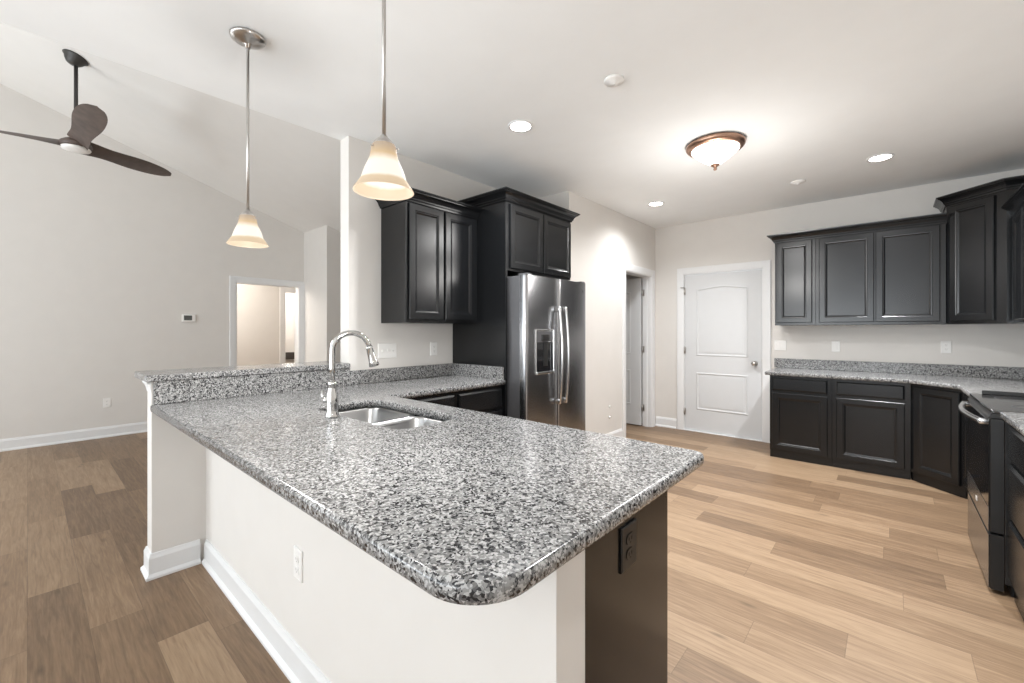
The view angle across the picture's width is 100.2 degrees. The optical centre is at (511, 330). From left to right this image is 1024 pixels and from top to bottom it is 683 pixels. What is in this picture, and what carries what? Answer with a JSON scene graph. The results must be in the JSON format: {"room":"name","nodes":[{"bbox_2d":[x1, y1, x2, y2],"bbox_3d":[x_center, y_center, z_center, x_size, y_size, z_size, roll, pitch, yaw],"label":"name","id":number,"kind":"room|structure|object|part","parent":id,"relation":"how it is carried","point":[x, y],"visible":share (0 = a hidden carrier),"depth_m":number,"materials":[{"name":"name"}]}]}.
{"room":"kitchen","nodes":[
{"label":"kitchen","id":0,"kind":"room"},
{"bbox_2d":[0,84,303,438],"bbox_3d":[-5.640,-0.866,4.581,0.120,4.343,6.600,0,0,41],"label":"wall","id":1,"kind":"structure","parent":0,"point":[102,262],"depth_m":5.21,"materials":[{"name":"beige paint"}]},
{"bbox_2d":[0,422,146,451],"bbox_3d":[-5.928,1.241,4.145,0.026,0.130,5.505,0,0,41],"label":"baseboard","id":2,"kind":"structure","parent":1,"relation":"attached to","point":[9,444],"depth_m":5.00,"materials":[{"name":"white paint"}]},
{"bbox_2d":[103,398,110,407],"bbox_3d":[-4.965,0.886,5.247,0.009,0.115,0.070,0,0,41],"label":"outlet","id":3,"kind":"object","parent":1,"relation":"attached to","point":[106,401],"visible":1,"depth_m":5.24,"materials":[{"name":"white plastic"}]},
{"bbox_2d":[182,314,195,321],"bbox_3d":[-4.419,-0.169,5.851,0.028,0.100,0.150,0,0,41],"label":"thermostat","id":4,"kind":"object","parent":1,"relation":"attached to","point":[185,317],"visible":1,"depth_m":5.84,"materials":[{"name":"white plastic"}]},
{"bbox_2d":[229,276,303,365],"bbox_3d":[-3.792,0.254,6.659,0.137,2.105,1.070,0,0,41],"label":"door frame","id":5,"kind":"structure","parent":1,"relation":"in","point":[233,280],"depth_m":6.48,"materials":[{"name":"white paint"}]},
{"bbox_2d":[237,284,293,365],"bbox_3d":[-5.027,0.086,7.843,3.280,2.440,4.100,0,0,41],"label":"wall","id":6,"kind":"structure","parent":0,"point":[258,306],"depth_m":8.09,"materials":[{"name":"beige paint"}]},
{"bbox_2d":[280,287,295,362],"bbox_3d":[-4.411,0.226,8.512,0.117,2.160,0.427,0,0,41],"label":"door frame","id":7,"kind":"structure","parent":6,"relation":"in","point":[283,290],"depth_m":8.37,"materials":[{"name":"white paint"}]},
{"bbox_2d":[285,352,293,359],"bbox_3d":[-5.089,0.586,10.005,0.120,0.160,0.420,0,0,41],"label":"box","id":8,"kind":"object","parent":6,"relation":"attached to","point":[288,355],"visible":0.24,"depth_m":9.87,"materials":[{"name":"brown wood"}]},
{"bbox_2d":[147,135,495,560],"bbox_3d":[-0.897,-0.049,3.486,0.120,2.710,3.171,0,0,41],"label":"wall","id":9,"kind":"structure","parent":0,"point":[360,215],"depth_m":3.13,"materials":[{"name":"beige paint"}]},
{"bbox_2d":[140,539,200,581],"bbox_3d":[-1.602,1.241,2.688,0.172,0.130,1.092,0,0,41],"label":"baseboard","id":10,"kind":"structure","parent":9,"relation":"attached to","point":[174,559],"depth_m":2.31,"materials":[{"name":"white paint"}]},
{"bbox_2d":[134,361,349,392],"bbox_3d":[-1.660,0.282,2.756,0.362,0.096,1.124,0,0,41],"label":"bar","id":11,"kind":"object","parent":9,"relation":"on","point":[147,377],"visible":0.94,"depth_m":2.57,"materials":[{"name":"stone"}]},
{"bbox_3d":[-1.598,0.300,2.707,0.139,0.060,1.113,0,0,41],"label":"cove moulding","id":12,"kind":"part","parent":11,"relation":"part of","materials":[{"name":"white paint"}]},
{"bbox_2d":[153,368,349,404],"bbox_3d":[-1.527,0.331,2.664,0.020,0.121,1.091,0,0,41],"label":"backsplash","id":13,"kind":"structure","parent":9,"relation":"attached to","point":[174,391],"depth_m":2.55,"materials":[{"name":"stone"}]},
{"bbox_2d":[378,343,396,358],"bbox_3d":[-0.960,0.156,3.309,0.019,0.115,0.162,0,0,41],"label":"light switch","id":14,"kind":"object","parent":9,"relation":"attached to","point":[385,350],"visible":1,"depth_m":3.31,"materials":[{"name":"white plastic"}]},
{"bbox_2d":[350,363,451,384],"bbox_3d":[-0.844,0.341,3.437,0.020,0.102,0.971,0,0,41],"label":"backsplash","id":15,"kind":"structure","parent":9,"relation":"attached to","point":[422,371],"depth_m":3.37,"materials":[{"name":"stone"}]},
{"bbox_2d":[375,187,482,323],"bbox_3d":[-0.644,-0.533,3.387,0.386,0.954,0.781,0,0,41],"label":"upper cabinet","id":16,"kind":"object","parent":9,"relation":"attached to","point":[429,240],"visible":0.89,"depth_m":3.23,"materials":[{"name":"black paint"}]},
{"bbox_3d":[-0.635,-0.502,3.193,0.019,0.840,0.315,0,0,41],"label":"door","id":17,"kind":"part","parent":16,"relation":"part of","materials":[{"name":"black paint"}]},
{"bbox_3d":[-0.644,-0.970,3.387,0.386,0.080,0.781,0,0,41],"label":"crown moulding","id":18,"kind":"part","parent":16,"relation":"part of","materials":[{"name":"black paint"}]},
{"bbox_3d":[-0.414,-0.502,3.443,0.019,0.840,0.317,0,0,41],"label":"door","id":19,"kind":"part","parent":16,"relation":"part of","materials":[{"name":"black paint"}]},
{"bbox_2d":[430,342,436,355],"bbox_3d":[-0.665,0.156,3.650,0.009,0.115,0.070,0,0,41],"label":"outlet","id":20,"kind":"object","parent":9,"relation":"attached to","point":[433,345],"visible":1,"depth_m":3.64,"materials":[{"name":"white plastic"}]},
{"bbox_2d":[304,225,340,361],"bbox_3d":[-2.251,-0.146,7.806,0.930,2.904,2.720,0,0,41],"label":"wall","id":21,"kind":"structure","parent":0,"point":[322,245],"depth_m":6.62,"materials":[{"name":"beige paint"}]},
{"bbox_2d":[206,448,584,682],"bbox_3d":[-0.795,0.869,1.668,2.440,0.875,0.103,0,0,41],"label":"wall","id":22,"kind":"structure","parent":0,"point":[359,620],"depth_m":1.27,"materials":[{"name":"beige paint"}]},
{"bbox_2d":[202,539,330,682],"bbox_3d":[-0.784,1.241,1.639,2.437,0.130,0.126,0,0,41],"label":"baseboard","id":23,"kind":"structure","parent":22,"relation":"attached to","point":[296,665],"depth_m":1.81,"materials":[{"name":"white paint"}]},
{"bbox_2d":[294,545,302,582],"bbox_3d":[-0.799,0.871,1.595,0.070,0.115,0.009,0,0,41],"label":"outlet","id":24,"kind":"object","parent":22,"relation":"attached to","point":[298,553],"visible":1,"depth_m":1.59,"materials":[{"name":"white plastic"}]},
{"bbox_2d":[0,0,1023,232],"bbox_3d":[-1.622,-2.271,2.847,8.440,1.733,9.560,0,0,41],"label":"ceiling","id":25,"kind":"structure","parent":0,"point":[815,90],"depth_m":2.59,"materials":[{"name":"white paint"}]},
{"bbox_2d":[0,49,171,175],"bbox_3d":[-3.867,-2.084,3.765,1.485,0.891,1.628,0,0,41],"label":"ceiling fan","id":26,"kind":"object","parent":25,"relation":"hanging from","point":[88,121],"visible":1,"depth_m":3.85,"materials":[{"name":"wood"}]},
{"bbox_3d":[-4.458,-1.714,3.725,0.870,0.123,0.191,0,0,-23],"label":"blade","id":27,"kind":"part","parent":26,"relation":"part of","materials":[{"name":"brown wood"}]},
{"bbox_3d":[-3.992,-1.726,3.918,0.224,0.107,0.224,0,0,41],"label":"motor","id":28,"kind":"part","parent":26,"relation":"part of","materials":[{"name":"white plastic"}]},
{"bbox_3d":[-3.589,-1.714,3.617,0.873,0.123,0.207,0,0,41],"label":"blade","id":29,"kind":"part","parent":26,"relation":"part of","materials":[{"name":"brown wood"}]},
{"bbox_3d":[-3.926,-1.714,4.419,0.191,0.123,0.870,0,0,7],"label":"blade","id":30,"kind":"part","parent":26,"relation":"part of","materials":[{"name":"brown wood"}]},
{"bbox_2d":[226,27,268,247],"bbox_3d":[-1.263,-0.906,2.047,0.174,0.993,0.174,0,0,41],"label":"pendant lamp","id":31,"kind":"object","parent":25,"relation":"hanging from","point":[247,233],"visible":1,"depth_m":2.03,"materials":[{"name":"white glass"}]},
{"bbox_3d":[-1.263,-0.963,2.047,0.012,0.782,0.012,0,0,41],"label":"rod","id":32,"kind":"part","parent":31,"relation":"part of","materials":[{"name":"silver metal"}]},
{"bbox_3d":[-1.263,-0.479,2.047,0.174,0.138,0.174,0,0,41],"label":"lamp shade","id":33,"kind":"part","parent":31,"relation":"part of","materials":[{"name":"white glass"}]},
{"bbox_2d":[353,0,413,200],"bbox_3d":[-0.379,-0.906,1.266,0.174,0.993,0.174,0,0,41],"label":"pendant lamp","id":34,"kind":"object","parent":25,"relation":"hanging from","point":[382,177],"visible":1,"depth_m":1.25,"materials":[{"name":"white glass"}]},
{"bbox_3d":[-0.379,-0.479,1.266,0.174,0.138,0.174,0,0,41],"label":"lamp shade","id":35,"kind":"part","parent":34,"relation":"part of","materials":[{"name":"white glass"}]},
{"bbox_3d":[-0.379,-0.963,1.266,0.012,0.782,0.012,0,0,41],"label":"rod","id":36,"kind":"part","parent":34,"relation":"part of","materials":[{"name":"silver metal"}]},
{"bbox_2d":[508,120,532,132],"bbox_3d":[0.059,-1.399,2.937,0.176,0.009,0.176,0,0,41],"label":"recessed light","id":37,"kind":"object","parent":25,"relation":"in","point":[519,126],"visible":1,"depth_m":2.93,"materials":[{"name":"white paint"}]},
{"bbox_2d":[604,74,623,87],"bbox_3d":[0.571,-1.389,2.394,0.110,0.027,0.110,0,0,41],"label":"smoke detector","id":38,"kind":"object","parent":25,"relation":"attached to","point":[613,80],"visible":1,"depth_m":2.37,"materials":[{"name":"white plastic"}]},
{"bbox_2d":[648,201,663,206],"bbox_3d":[1.591,-1.399,4.732,0.176,0.009,0.176,0,0,41],"label":"recessed light","id":39,"kind":"object","parent":25,"relation":"in","point":[655,203],"visible":1,"depth_m":4.71,"materials":[{"name":"white paint"}]},
{"bbox_2d":[686,132,745,170],"bbox_3d":[1.526,-1.302,3.215,0.408,0.202,0.408,0,0,41],"label":"flush ceiling light","id":40,"kind":"object","parent":25,"relation":"attached to","point":[713,149],"visible":1,"depth_m":3.12,"materials":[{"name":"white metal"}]},
{"bbox_3d":[1.526,-1.300,3.215,0.330,0.115,0.330,0,0,41],"label":"lamp shade","id":41,"kind":"part","parent":40,"relation":"part of","materials":[{"name":"white glass"}]},
{"bbox_2d":[790,179,805,184],"bbox_3d":[2.695,-1.389,4.033,0.120,0.027,0.120,0,0,41],"label":"smoke detector","id":42,"kind":"object","parent":25,"relation":"attached to","point":[801,181],"visible":1,"depth_m":4.01,"materials":[{"name":"white plastic"}]},
{"bbox_2d":[866,153,894,162],"bbox_3d":[2.987,-1.399,3.472,0.176,0.009,0.176,0,0,41],"label":"recessed light","id":43,"kind":"object","parent":25,"relation":"in","point":[881,157],"visible":1,"depth_m":3.46,"materials":[{"name":"white paint"}]},
{"bbox_2d":[0,423,1023,682],"bbox_3d":[-2.851,1.346,3.932,11.720,0.080,9.560,0,0,41],"label":"floor","id":44,"kind":"structure","parent":0,"point":[780,570],"depth_m":2.19,"materials":[{"name":"brown wood"}]},
{"bbox_2d":[406,392,454,406],"bbox_3d":[-0.809,0.869,3.018,0.628,0.874,0.563,0,0,41],"label":"base cabinet","id":45,"kind":"object","parent":44,"relation":"on","point":[447,399],"visible":0.12,"depth_m":2.92,"materials":[{"name":"black paint"}]},
{"bbox_3d":[-0.547,0.530,2.855,0.019,0.152,0.425,0,0,41],"label":"drawer","id":46,"kind":"part","parent":45,"relation":"part of","materials":[{"name":"black paint"}]},
{"bbox_2d":[455,385,501,415],"bbox_3d":[-0.458,0.869,3.415,0.628,0.874,0.492,0,0,41],"label":"base cabinet","id":47,"kind":"object","parent":44,"relation":"on","point":[487,399],"visible":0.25,"depth_m":3.21,"materials":[{"name":"black paint"}]},
{"bbox_3d":[-0.229,0.903,3.215,0.019,0.555,0.455,0,0,41],"label":"door","id":48,"kind":"part","parent":47,"relation":"part of","materials":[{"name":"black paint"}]},
{"bbox_2d":[453,187,579,416],"bbox_3d":[0.039,0.099,3.918,0.706,2.414,1.051,0,0,41],"label":"tall cabinet","id":49,"kind":"object","parent":44,"relation":"on","point":[518,232],"visible":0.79,"depth_m":3.55,"materials":[{"name":"black paint"}]},
{"bbox_3d":[-0.282,0.137,3.606,0.638,2.338,0.022,0,0,41],"label":"panel","id":50,"kind":"part","parent":49,"relation":"part of","materials":[{"name":"black paint"}]},
{"bbox_3d":[0.039,-1.068,3.918,0.706,0.080,1.051,0,0,41],"label":"crown moulding","id":51,"kind":"part","parent":49,"relation":"part of","materials":[{"name":"black paint"}]},
{"bbox_3d":[0.127,-0.755,3.572,0.019,0.513,0.423,0,0,41],"label":"door","id":52,"kind":"part","parent":49,"relation":"part of","materials":[{"name":"black paint"}]},
{"bbox_3d":[0.414,-0.755,3.897,0.019,0.513,0.420,0,0,41],"label":"door","id":53,"kind":"part","parent":49,"relation":"part of","materials":[{"name":"black paint"}]},
{"bbox_2d":[415,415,666,682],"bbox_3d":[-0.563,0.869,1.953,2.340,0.874,0.628,0,0,41],"label":"base cabinet","id":54,"kind":"object","parent":44,"relation":"on","point":[626,612],"visible":0.02,"depth_m":1.19,"materials":[{"name":"black paint"}]},
{"bbox_2d":[150,363,703,604],"bbox_3d":[-0.289,0.350,2.211,2.475,0.160,2.075,0,0,41],"label":"countertop","id":55,"kind":"structure","parent":54,"relation":"on","point":[471,507],"depth_m":1.22,"materials":[{"name":"stone"}]},
{"bbox_2d":[321,330,378,417],"bbox_3d":[-0.743,0.195,1.977,0.255,0.393,0.063,0,0,-27],"label":"faucet","id":56,"kind":"object","parent":55,"relation":"on","point":[331,400],"visible":1,"depth_m":1.93,"materials":[{"name":"silver metal"}]},
{"bbox_3d":[-0.850,0.301,1.944,0.038,0.059,0.028,0,0,6],"label":"handle","id":57,"kind":"part","parent":56,"relation":"part of","materials":[{"name":"silver metal"}]},
{"bbox_3d":[-0.744,0.118,1.979,0.185,0.238,0.025,0,0,-29],"label":"spout","id":58,"kind":"part","parent":56,"relation":"part of","materials":[{"name":"silver metal"}]},
{"bbox_2d":[338,407,443,428],"bbox_3d":[-0.614,0.528,2.058,0.799,0.192,0.392,0,0,41],"label":"sink","id":59,"kind":"object","parent":55,"relation":"in","point":[388,418],"visible":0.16,"depth_m":2.30,"materials":[{"name":"silver metal"}]},
{"bbox_3d":[-0.752,0.528,2.180,0.430,0.192,0.392,0,0,41],"label":"bowl","id":60,"kind":"part","parent":59,"relation":"part of","materials":[{"name":"silver metal"}]},
{"bbox_3d":[-0.459,0.528,1.921,0.385,0.192,0.392,0,0,41],"label":"bowl","id":61,"kind":"part","parent":59,"relation":"part of","materials":[{"name":"silver metal"}]},
{"bbox_3d":[0.300,0.869,1.178,0.020,0.874,0.609,0,0,41],"label":"panel","id":62,"kind":"part","parent":54,"relation":"part of","materials":[{"name":"black paint"}]},
{"bbox_2d":[620,518,636,573],"bbox_3d":[0.324,0.594,1.182,0.009,0.121,0.091,0,0,41],"label":"outlet","id":63,"kind":"object","parent":54,"relation":"attached to","point":[628,533],"visible":1,"depth_m":1.17,"materials":[{"name":"black plastic"}]},
{"bbox_2d":[626,532,633,544],"bbox_3d":[0.326,0.574,1.180,0.002,0.028,0.043,0,0,41],"label":"receptacle","id":64,"kind":"object","parent":63,"relation":"attached to","point":[629,535],"depth_m":1.18,"materials":[{"name":"black plastic"}]},
{"bbox_2d":[626,547,633,559],"bbox_3d":[0.326,0.615,1.180,0.002,0.028,0.043,0,0,41],"label":"receptacle","id":65,"kind":"object","parent":63,"relation":"attached to","point":[629,550],"depth_m":1.18,"materials":[{"name":"black plastic"}]},
{"bbox_2d":[507,273,584,430],"bbox_3d":[0.140,0.428,3.859,0.860,1.755,0.880,0,0,41],"label":"refrigerator","id":66,"kind":"object","parent":44,"relation":"on","point":[546,315],"visible":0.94,"depth_m":3.47,"materials":[{"name":"silver metal"}]},
{"bbox_3d":[0.229,0.379,3.479,0.073,1.625,0.427,0,0,41],"label":"door","id":67,"kind":"part","parent":66,"relation":"part of","materials":[{"name":"silver metal"}]},
{"bbox_3d":[0.267,0.049,3.461,0.004,0.085,0.213,0,0,41],"label":"control panel","id":68,"kind":"part","parent":66,"relation":"part of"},
{"bbox_3d":[0.397,0.206,3.559,0.077,0.814,0.028,0,0,41],"label":"handle","id":69,"kind":"part","parent":66,"relation":"part of","materials":[{"name":"metal"}]},
{"bbox_3d":[0.456,0.206,3.626,0.077,0.814,0.028,0,0,41],"label":"handle","id":70,"kind":"part","parent":66,"relation":"part of","materials":[{"name":"metal"}]},
{"bbox_3d":[0.522,0.379,3.811,0.073,1.625,0.447,0,0,41],"label":"door","id":71,"kind":"part","parent":66,"relation":"part of","materials":[{"name":"silver metal"}]},
{"bbox_2d":[770,375,831,466],"bbox_3d":[3.068,0.883,4.494,0.518,0.845,0.638,0,0,41],"label":"base cabinet","id":72,"kind":"object","parent":44,"relation":"on","point":[800,407],"visible":0.88,"depth_m":4.25,"materials":[{"name":"black paint"}]},
{"bbox_3d":[2.858,0.547,4.266,0.462,0.127,0.019,0,0,41],"label":"drawer","id":73,"kind":"part","parent":72,"relation":"part of","materials":[{"name":"black paint"}]},
{"bbox_3d":[2.858,0.927,4.266,0.462,0.578,0.019,0,0,41],"label":"door","id":74,"kind":"part","parent":72,"relation":"part of","materials":[{"name":"black paint"}]},
{"bbox_2d":[832,379,910,479],"bbox_3d":[3.469,0.883,4.139,0.552,0.845,0.638,0,0,41],"label":"base cabinet","id":75,"kind":"object","parent":44,"relation":"on","point":[871,420],"visible":0.91,"depth_m":3.90,"materials":[{"name":"black paint"}]},
{"bbox_3d":[3.262,0.547,3.910,0.478,0.127,0.019,0,0,41],"label":"drawer","id":76,"kind":"part","parent":75,"relation":"part of","materials":[{"name":"black paint"}]},
{"bbox_3d":[3.262,0.927,3.910,0.478,0.578,0.019,0,0,41],"label":"door","id":77,"kind":"part","parent":75,"relation":"part of","materials":[{"name":"black paint"}]},
{"bbox_2d":[911,384,967,498],"bbox_3d":[3.907,0.883,3.565,0.860,0.845,0.920,0,0,41],"label":"base cabinet","id":78,"kind":"object","parent":44,"relation":"on","point":[936,419],"visible":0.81,"depth_m":3.51,"materials":[{"name":"black paint"}]},
{"bbox_2d":[765,358,1023,396],"bbox_3d":[3.195,0.390,3.619,1.998,0.141,1.781,0,0,41],"label":"countertop","id":79,"kind":"structure","parent":78,"relation":"on","point":[968,379],"depth_m":3.99,"materials":[{"name":"stone"}]},
{"bbox_2d":[963,394,968,492],"bbox_3d":[3.422,0.883,2.803,0.578,0.845,0.859,0,0,41],"label":"base cabinet","id":80,"kind":"object","parent":44,"relation":"on","point":[965,397],"visible":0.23,"depth_m":3.23,"materials":[{"name":"black paint"}]},
{"bbox_3d":[3.223,0.553,2.999,0.019,0.135,0.770,0,0,41],"label":"drawer","id":81,"kind":"part","parent":80,"relation":"part of","materials":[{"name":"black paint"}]},
{"bbox_2d":[958,390,1023,596],"bbox_3d":[2.833,0.838,2.231,0.698,0.936,0.765,0,0,41],"label":"range","id":82,"kind":"object","parent":44,"relation":"on","point":[988,460],"visible":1,"depth_m":2.17,"materials":[{"name":"black metal"}]},
{"bbox_3d":[2.600,0.458,2.437,0.074,0.028,0.707,0,0,41],"label":"handle","id":83,"kind":"part","parent":82,"relation":"part of","materials":[{"name":"metal"}]},
{"bbox_3d":[2.625,1.149,2.415,0.003,0.265,0.747,0,0,41],"label":"panel","id":84,"kind":"part","parent":82,"relation":"part of","materials":[{"name":"silver metal"}]},
{"bbox_3d":[2.624,0.941,2.415,0.003,0.120,0.749,0,0,41],"label":"trim","id":85,"kind":"part","parent":82,"relation":"part of","materials":[{"name":"silver metal"}]},
{"bbox_3d":[2.644,1.149,2.398,0.049,0.271,0.753,0,0,41],"label":"storage drawer","id":86,"kind":"part","parent":82,"relation":"part of","materials":[{"name":"black plastic"}]},
{"bbox_3d":[2.644,0.720,2.398,0.049,0.563,0.753,0,0,41],"label":"oven door","id":87,"kind":"part","parent":82,"relation":"part of","materials":[{"name":"black plastic"}]},
{"bbox_2d":[970,393,1023,413],"bbox_3d":[2.863,0.402,2.205,0.620,0.017,0.765,0,0,41],"label":"cooktop","id":88,"kind":"object","parent":82,"relation":"in","point":[989,403],"depth_m":2.37,"materials":[{"name":"black glass"}]},
{"bbox_2d":[1008,426,1023,620],"bbox_3d":[2.371,0.869,1.613,0.578,0.874,0.760,0,0,41],"label":"base cabinet","id":89,"kind":"object","parent":44,"relation":"on","point":[1015,439],"visible":0.92,"depth_m":1.91,"materials":[{"name":"black paint"}]},
{"bbox_2d":[1000,412,1023,435],"bbox_3d":[2.352,0.362,1.603,0.593,0.138,0.798,0,0,41],"label":"countertop","id":90,"kind":"structure","parent":89,"relation":"on","point":[1016,420],"depth_m":1.92,"materials":[{"name":"stone"}]},
{"bbox_3d":[2.155,1.044,1.790,0.019,0.275,0.680,0,0,41],"label":"drawer","id":91,"kind":"part","parent":89,"relation":"part of","materials":[{"name":"black paint"}]},
{"bbox_3d":[2.155,0.761,1.790,0.019,0.250,0.680,0,0,41],"label":"drawer","id":92,"kind":"part","parent":89,"relation":"part of","materials":[{"name":"black paint"}]},
{"bbox_3d":[2.155,0.536,1.790,0.019,0.160,0.680,0,0,41],"label":"drawer","id":93,"kind":"part","parent":89,"relation":"part of","materials":[{"name":"black paint"}]},
{"bbox_2d":[539,191,654,433],"bbox_3d":[0.606,-0.049,5.686,1.780,2.710,2.115,0,0,41],"label":"wall","id":94,"kind":"structure","parent":0,"point":[603,238],"depth_m":4.82,"materials":[{"name":"beige paint"}]},
{"bbox_2d":[607,428,622,436],"bbox_3d":[0.957,1.241,4.719,0.026,0.130,1.130,0,0,41],"label":"baseboard","id":95,"kind":"structure","parent":94,"relation":"attached to","point":[619,432],"depth_m":5.04,"materials":[{"name":"white paint"}]},
{"bbox_2d":[622,263,654,437],"bbox_3d":[1.325,0.243,5.778,0.861,2.125,0.925,0,0,41],"label":"door frame","id":96,"kind":"structure","parent":94,"relation":"in","point":[632,291],"depth_m":5.83,"materials":[{"name":"white paint"}]},
{"bbox_2d":[626,169,1023,423],"bbox_3d":[1.806,-0.049,6.116,7.630,2.710,0.120,0,0,41],"label":"wall","id":97,"kind":"structure","parent":0,"point":[741,238],"depth_m":4.64,"materials":[{"name":"beige paint"}]},
{"bbox_2d":[655,416,676,428],"bbox_3d":[2.079,1.241,5.779,0.285,0.130,0.026,0,0,41],"label":"baseboard","id":98,"kind":"structure","parent":97,"relation":"attached to","point":[666,422],"depth_m":5.77,"materials":[{"name":"white paint"}]},
{"bbox_2d":[677,260,770,442],"bbox_3d":[2.625,0.243,5.354,1.085,2.125,0.175,0,0,41],"label":"door","id":99,"kind":"structure","parent":97,"relation":"in","point":[724,310],"depth_m":5.31,"materials":[{"name":"white paint"}]},
{"bbox_2d":[774,340,785,350],"bbox_3d":[3.076,0.171,4.907,0.116,0.115,0.010,0,0,41],"label":"light switch","id":100,"kind":"object","parent":97,"relation":"attached to","point":[778,344],"visible":1,"depth_m":4.91,"materials":[{"name":"white plastic"}]},
{"bbox_2d":[767,229,815,325],"bbox_3d":[3.061,-0.544,4.662,0.432,0.976,0.396,0,0,41],"label":"upper cabinet","id":101,"kind":"object","parent":97,"relation":"attached to","point":[795,252],"visible":0.97,"depth_m":4.53,"materials":[{"name":"black paint"}]},
{"bbox_3d":[3.061,-0.992,4.662,0.432,0.080,0.396,0,0,41],"label":"crown moulding","id":102,"kind":"part","parent":101,"relation":"part of","materials":[{"name":"black paint"}]},
{"bbox_3d":[2.989,-0.513,4.538,0.316,0.862,0.019,0,0,41],"label":"door","id":103,"kind":"part","parent":101,"relation":"part of","materials":[{"name":"black paint"}]},
{"bbox_2d":[832,341,839,351],"bbox_3d":[3.457,0.171,4.571,0.070,0.115,0.010,0,0,41],"label":"light switch","id":104,"kind":"object","parent":97,"relation":"attached to","point":[835,344],"visible":1,"depth_m":4.57,"materials":[{"name":"white plastic"}]},
{"bbox_2d":[815,213,946,324],"bbox_3d":[3.578,-0.544,4.204,0.948,0.976,0.396,0,0,41],"label":"upper cabinet","id":105,"kind":"object","parent":97,"relation":"attached to","point":[886,272],"visible":1,"depth_m":4.06,"materials":[{"name":"black paint"}]},
{"bbox_3d":[3.313,-0.513,4.251,0.431,0.862,0.019,0,0,41],"label":"door","id":106,"kind":"part","parent":105,"relation":"part of","materials":[{"name":"black paint"}]},
{"bbox_3d":[3.470,-0.992,4.082,0.948,0.080,0.068,0,0,41],"label":"crown moulding","id":107,"kind":"part","parent":105,"relation":"part of","materials":[{"name":"black paint"}]},
{"bbox_3d":[3.648,-0.513,3.956,0.438,0.862,0.019,0,0,41],"label":"door","id":108,"kind":"part","parent":105,"relation":"part of","materials":[{"name":"black paint"}]},
{"bbox_2d":[774,358,1023,378],"bbox_3d":[3.770,0.371,4.286,1.976,0.104,0.020,0,0,41],"label":"backsplash","id":109,"kind":"structure","parent":97,"relation":"attached to","point":[863,366],"depth_m":4.18,"materials":[{"name":"stone"}]},
{"bbox_2d":[941,341,950,352],"bbox_3d":[4.079,0.156,4.022,0.070,0.115,0.009,0,0,41],"label":"outlet","id":110,"kind":"object","parent":97,"relation":"attached to","point":[945,345],"visible":1,"depth_m":4.02,"materials":[{"name":"white plastic"}]},
{"bbox_2d":[933,175,1023,324],"bbox_3d":[4.045,-0.621,3.594,0.691,1.129,0.693,0,0,41],"label":"upper cabinet","id":111,"kind":"object","parent":97,"relation":"attached to","point":[978,231],"visible":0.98,"depth_m":3.53,"materials":[{"name":"black paint"}]},
{"bbox_3d":[3.862,-0.586,3.599,0.019,1.003,0.326,0,0,-4],"label":"door","id":112,"kind":"part","parent":111,"relation":"part of","materials":[{"name":"black paint"}]},
{"bbox_3d":[3.949,-1.145,3.588,0.289,0.080,0.979,0,0,-4],"label":"crown moulding","id":113,"kind":"part","parent":111,"relation":"part of","materials":[{"name":"black paint"}]},
{"bbox_3d":[1.456,-0.049,0.048,0.120,2.710,9.440,0,0,41],"label":"wall","id":114,"kind":"structure","parent":0,"visible":0},
{"bbox_2d":[1001,183,1023,322],"bbox_3d":[3.742,-0.514,2.986,0.341,0.916,0.750,0,0,41],"label":"upper cabinet","id":115,"kind":"object","parent":114,"relation":"attached to","point":[1014,205],"visible":1,"depth_m":3.19,"materials":[{"name":"black paint"}]},
{"bbox_3d":[3.639,-0.932,3.076,0.068,0.080,0.750,0,0,41],"label":"crown moulding","id":116,"kind":"part","parent":115,"relation":"part of","materials":[{"name":"black paint"}]},
{"bbox_3d":[3.760,-0.483,3.177,0.019,0.802,0.320,0,0,41],"label":"door","id":117,"kind":"part","parent":115,"relation":"part of","materials":[{"name":"black paint"}]},
{"bbox_3d":[3.535,-0.483,2.922,0.019,0.802,0.320,0,0,41],"label":"door","id":118,"kind":"part","parent":115,"relation":"part of","materials":[{"name":"black paint"}]}
]}

